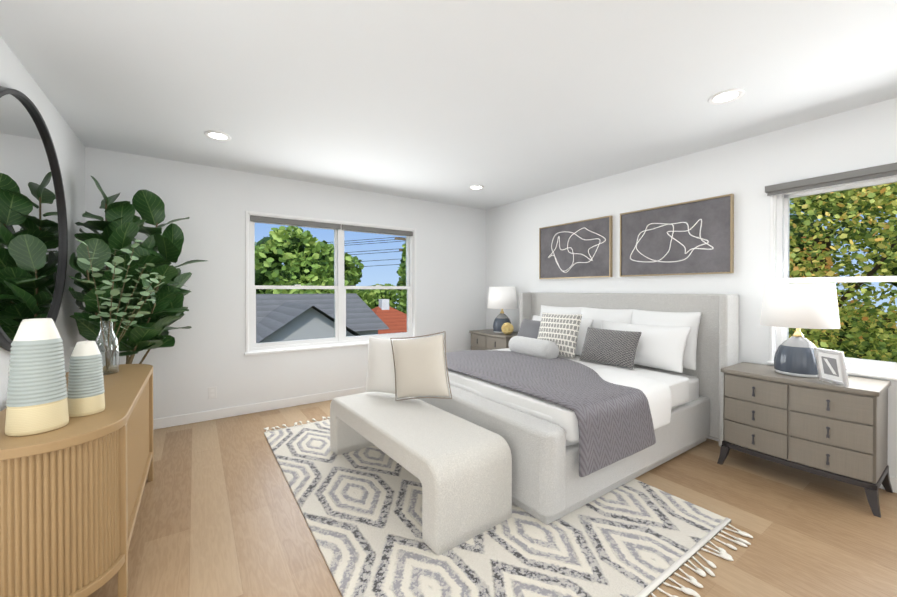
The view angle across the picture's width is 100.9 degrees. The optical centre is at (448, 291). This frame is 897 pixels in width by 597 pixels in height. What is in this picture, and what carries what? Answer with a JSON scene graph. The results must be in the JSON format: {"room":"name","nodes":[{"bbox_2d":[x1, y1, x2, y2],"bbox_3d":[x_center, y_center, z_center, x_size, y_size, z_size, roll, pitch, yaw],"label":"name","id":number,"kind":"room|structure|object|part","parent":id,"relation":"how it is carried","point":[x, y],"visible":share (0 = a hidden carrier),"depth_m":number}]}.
{"room":"bedroom","nodes":[
{"label":"bedroom","id":0,"kind":"room"},
{"bbox_2d":[0,36,85,410],"bbox_3d":[-1.450,0.031,0.623,0.160,2.500,6.020,0,0,-34],"label":"wall","id":1,"kind":"structure","parent":0,"point":[69,146],"depth_m":2.65},
{"bbox_2d":[0,86,67,351],"bbox_3d":[-2.264,-0.357,1.991,0.041,1.348,1.348,0,0,-34],"label":"mirror","id":2,"kind":"object","parent":1,"relation":"attached to","point":[33,241],"visible":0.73,"depth_m":2.00},
{"bbox_2d":[85,147,485,418],"bbox_3d":[-1.301,0.008,4.469,4.750,2.500,0.160,0,0,-34],"label":"wall","id":3,"kind":"structure","parent":0,"point":[203,353],"depth_m":3.81},
{"bbox_2d":[208,387,216,398],"bbox_3d":[-2.334,0.998,3.666,0.072,0.116,0.008,0,0,-34],"label":"electrical outlet","id":4,"kind":"object","parent":3,"relation":"attached to","point":[212,392],"visible":1,"depth_m":3.66},
{"bbox_2d":[153,386,366,429],"bbox_3d":[-1.252,1.211,4.404,4.430,0.095,0.014,0,0,-34],"label":"baseboard","id":5,"kind":"structure","parent":3,"relation":"attached to","point":[165,422],"depth_m":3.84},
{"bbox_2d":[244,211,417,355],"bbox_3d":[-1.302,-0.094,4.448,2.035,1.495,0.192,0,0,-34],"label":"window","id":6,"kind":"structure","parent":3,"relation":"in","point":[247,320],"depth_m":4.39},
{"bbox_3d":[-1.306,-0.094,4.455,1.939,1.419,0.087,0,0,-34],"label":"back window sash","id":7,"kind":"part","parent":6,"relation":"part of"},
{"bbox_2d":[250,215,412,235],"bbox_3d":[-1.275,-0.772,4.404,1.919,0.058,0.026,0,0,-34],"label":"window blind","id":8,"kind":"object","parent":6,"relation":"attached to","point":[318,224],"visible":1,"depth_m":4.29},
{"bbox_2d":[0,0,896,209],"bbox_3d":[0.444,-1.287,1.911,4.750,0.120,6.340,0,0,-34],"label":"ceiling","id":9,"kind":"structure","parent":0,"point":[503,102],"depth_m":2.14},
{"bbox_2d":[204,131,231,140],"bbox_3d":[-1.816,-1.227,2.922,0.183,0.009,0.183,0,0,-40],"label":"recessed light","id":10,"kind":"object","parent":9,"relation":"in","point":[215,135],"depth_m":2.91},
{"bbox_2d":[469,185,483,189],"bbox_3d":[0.329,-1.236,4.390,0.183,0.009,0.183,0,0,-40],"label":"recessed light","id":11,"kind":"object","parent":9,"relation":"in","point":[474,187],"depth_m":4.39},
{"bbox_2d":[708,88,744,104],"bbox_3d":[1.741,-1.224,2.327,0.183,0.009,0.183,0,0,-40],"label":"recessed light","id":12,"kind":"object","parent":9,"relation":"in","point":[726,96],"depth_m":2.32},
{"bbox_2d":[87,400,896,596],"bbox_3d":[0.444,1.333,1.927,4.750,0.120,6.340,0,0,-34],"label":"floor","id":13,"kind":"structure","parent":0,"point":[219,514],"depth_m":2.02},
{"bbox_2d":[0,364,153,596],"bbox_3d":[-1.857,0.891,1.901,0.455,0.765,1.620,0,0,-34],"label":"console","id":14,"kind":"object","parent":13,"relation":"on","point":[71,492],"visible":0.85,"depth_m":1.34},
{"bbox_2d":[5,318,68,436],"bbox_3d":[-1.534,0.305,1.385,0.162,0.410,0.162,0,0,-34],"label":"vase","id":15,"kind":"object","parent":14,"relation":"on","point":[36,397],"visible":1,"depth_m":1.34},
{"bbox_2d":[67,341,104,416],"bbox_3d":[-1.530,0.359,1.565,0.118,0.300,0.118,0,0,-34],"label":"vase","id":16,"kind":"object","parent":14,"relation":"on","point":[85,393],"visible":0.98,"depth_m":1.53},
{"bbox_2d":[77,239,164,374],"bbox_3d":[-1.992,0.085,2.300,0.385,0.841,0.490,0,0,-34],"label":"vase","id":17,"kind":"object","parent":14,"relation":"on","point":[116,261],"visible":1,"depth_m":2.28},
{"bbox_2d":[68,176,206,364],"bbox_3d":[-2.437,0.192,3.027,0.789,2.150,0.840,0,0,-34],"label":"fig tree","id":18,"kind":"object","parent":13,"relation":"on","point":[121,226],"visible":0.77,"depth_m":2.85},
{"bbox_2d":[469,329,517,349],"bbox_3d":[0.687,0.902,5.053,0.480,0.705,0.792,0,0,-34],"label":"nightstand","id":19,"kind":"object","parent":13,"relation":"on","point":[487,339],"visible":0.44,"depth_m":4.91},
{"bbox_2d":[487,287,516,332],"bbox_3d":[0.730,0.238,5.036,0.400,0.619,0.400,0,0,-34],"label":"lamp","id":20,"kind":"object","parent":19,"relation":"on","point":[501,298],"visible":0.9,"depth_m":4.89},
{"bbox_2d":[501,322,513,334],"bbox_3d":[0.763,0.474,4.794,0.154,0.162,0.162,0,0,-34],"label":"orb","id":21,"kind":"object","parent":19,"relation":"on","point":[507,328],"visible":1,"depth_m":4.75},
{"bbox_2d":[264,416,752,596],"bbox_3d":[-0.041,1.261,2.679,1.940,0.015,3.114,0,0,-34],"label":"rug","id":22,"kind":"object","parent":13,"relation":"on","point":[361,510],"visible":0.54,"depth_m":1.89},
{"bbox_2d":[330,331,511,554],"bbox_3d":[-0.270,0.769,2.527,0.582,0.975,1.480,0,0,-37],"label":"bench","id":23,"kind":"object","parent":22,"relation":"on","point":[459,468],"visible":1,"depth_m":2.15},
{"bbox_2d":[415,292,738,524],"bbox_3d":[0.860,0.634,3.329,2.125,1.237,2.230,0,0,-34],"label":"bed","id":24,"kind":"object","parent":22,"relation":"on","point":[575,401],"visible":0.92,"depth_m":2.82},
{"bbox_2d":[717,362,892,517],"bbox_3d":[2.404,0.917,2.545,0.480,0.705,0.792,0,0,-34],"label":"nightstand","id":25,"kind":"object","parent":13,"relation":"on","point":[830,430],"visible":1,"depth_m":2.34},
{"bbox_2d":[760,283,839,377],"bbox_3d":[2.399,0.253,2.543,0.400,0.619,0.400,0,0,-34],"label":"lamp","id":26,"kind":"object","parent":25,"relation":"on","point":[797,306],"visible":0.88,"depth_m":2.44},
{"bbox_2d":[814,347,849,386],"bbox_3d":[2.396,0.460,2.288,0.119,0.211,0.175,0,0,2],"label":"photo frame","id":27,"kind":"object","parent":25,"relation":"on","point":[832,366],"visible":1,"depth_m":2.28},
{"bbox_2d":[486,98,896,477],"bbox_3d":[2.338,0.016,3.215,0.160,2.500,6.020,0,0,-34],"label":"wall","id":28,"kind":"structure","parent":0,"point":[745,172],"depth_m":3.10},
{"bbox_2d":[539,215,612,278],"bbox_3d":[1.449,-0.486,4.331,0.040,0.650,0.980,0,0,-34],"label":"art","id":29,"kind":"object","parent":28,"relation":"attached to","point":[580,249],"visible":1,"depth_m":4.26},
{"bbox_2d":[620,194,733,276],"bbox_3d":[2.059,-0.481,3.439,0.040,0.650,0.970,0,0,-34],"label":"art","id":30,"kind":"object","parent":28,"relation":"attached to","point":[694,237],"visible":1,"depth_m":3.36},
{"bbox_2d":[706,436,896,492],"bbox_3d":[2.270,1.218,3.167,0.014,0.095,6.006,0,0,-34],"label":"baseboard","id":31,"kind":"structure","parent":28,"relation":"attached to","point":[893,481],"depth_m":2.35},
{"bbox_2d":[767,175,896,380],"bbox_3d":[2.919,-0.122,2.337,0.192,1.359,1.379,0,0,-34],"label":"window","id":32,"kind":"structure","parent":28,"relation":"in","point":[773,247],"depth_m":2.76},
{"bbox_2d":[765,162,896,195],"bbox_3d":[2.838,-0.770,2.277,0.042,0.073,1.399,0,0,-34],"label":"window blind","id":33,"kind":"object","parent":32,"relation":"attached to","point":[880,171],"visible":0.9,"depth_m":2.54},
{"bbox_3d":[2.925,-0.122,2.341,0.087,1.299,1.299,0,0,-34],"label":"right window sash","id":34,"kind":"part","parent":32,"relation":"part of"},
{"label":"outside","id":35,"kind":"structure","parent":0,"visible":0},
{"bbox_3d":[-16.591,4.340,41.604,100.000,0.200,72.680,0,0,-34],"label":"ground","id":36,"kind":"structure","parent":35,"visible":0},
{"bbox_2d":[256,302,360,342],"bbox_3d":[-5.657,2.418,13.923,4.300,3.970,4.400,0,0,-34],"label":"gable","id":37,"kind":"object","parent":36,"relation":"on","point":[295,319],"depth_m":12.44},
{"bbox_2d":[256,293,388,337],"bbox_3d":[-7.607,2.235,16.949,7.800,4.300,6.300,0,0,-34],"label":"roof","id":38,"kind":"structure","parent":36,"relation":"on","point":[375,323],"depth_m":16.70},
{"bbox_2d":[371,306,406,333],"bbox_3d":[-3.750,2.584,21.408,4.600,3.550,6.500,0,0,-34],"label":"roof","id":39,"kind":"structure","parent":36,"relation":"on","point":[388,319],"depth_m":20.03},
{"bbox_2d":[379,299,388,309],"bbox_3d":[-3.685,0.785,21.169,0.450,0.750,0.450,0,0,-34],"label":"chimney","id":40,"kind":"object","parent":39,"relation":"on","point":[383,304],"depth_m":20.98},
{"bbox_2d":[395,237,405,250],"bbox_3d":[-2.510,0.242,24.363,2.200,8.200,0.247,0,0,-34],"label":"utility pole","id":41,"kind":"object","parent":36,"relation":"on","point":[396,238],"depth_m":23.87},
{"bbox_2d":[324,237,394,242],"bbox_3d":[-19.007,-3.312,27.292,32.124,0.482,0.034,0,0,13],"label":"power line","id":42,"kind":"object","parent":41,"relation":"attached to","point":[363,239],"depth_m":24.22},
{"bbox_2d":[344,264,398,267],"bbox_3d":[-18.182,-1.656,27.866,32.124,0.482,0.034,0,0,13],"label":"power line","id":43,"kind":"object","parent":41,"relation":"attached to","point":[367,266],"depth_m":24.94},
{"bbox_2d":[344,248,400,252],"bbox_3d":[-18.760,-2.593,27.466,32.124,0.482,0.034,0,0,13],"label":"power line","id":44,"kind":"object","parent":41,"relation":"attached to","point":[372,250],"depth_m":24.36},
{"bbox_2d":[350,251,401,254],"bbox_3d":[-17.604,-2.598,28.256,32.124,0.482,0.034,0,0,13],"label":"power line","id":45,"kind":"object","parent":41,"relation":"attached to","point":[380,252],"depth_m":25.41},
{"bbox_2d":[807,234,831,344],"bbox_3d":[6.252,1.748,6.254,0.400,5.400,0.380,0,0,-34],"label":"trunk","id":46,"kind":"object","parent":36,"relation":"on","point":[828,245],"depth_m":6.08},
{"bbox_2d":[255,226,363,293],"bbox_3d":[-10.308,-1.306,24.196,10.458,5.938,7.057,0,0,-34],"label":"tree","id":47,"kind":"object","parent":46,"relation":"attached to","point":[306,240],"depth_m":22.27},
{"bbox_2d":[353,242,406,313],"bbox_3d":[-4.645,-0.152,28.244,10.359,7.570,12.905,0,0,-34],"label":"tree","id":48,"kind":"object","parent":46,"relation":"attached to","point":[370,296],"depth_m":29.44},
{"bbox_2d":[361,259,406,312],"bbox_3d":[-5.388,-0.545,28.280,7.304,5.718,11.623,0,0,-34],"label":"foliage","id":49,"kind":"object","parent":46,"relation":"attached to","point":[401,261],"depth_m":31.56},
{"bbox_2d":[789,182,896,361],"bbox_3d":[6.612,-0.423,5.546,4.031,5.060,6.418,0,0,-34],"label":"tree","id":50,"kind":"object","parent":46,"relation":"attached to","point":[856,321],"depth_m":5.16},
{"bbox_2d":[825,238,896,339],"bbox_3d":[6.153,0.350,5.526,0.103,2.820,1.550,0,0,7],"label":"limb","id":51,"kind":"object","parent":46,"relation":"attached to","point":[873,271],"depth_m":5.41},
{"bbox_2d":[828,313,896,348],"bbox_3d":[6.464,0.414,5.253,0.661,1.157,1.742,0,0,-34],"label":"limb","id":52,"kind":"object","parent":46,"relation":"attached to","point":[841,340],"depth_m":5.63}
]}

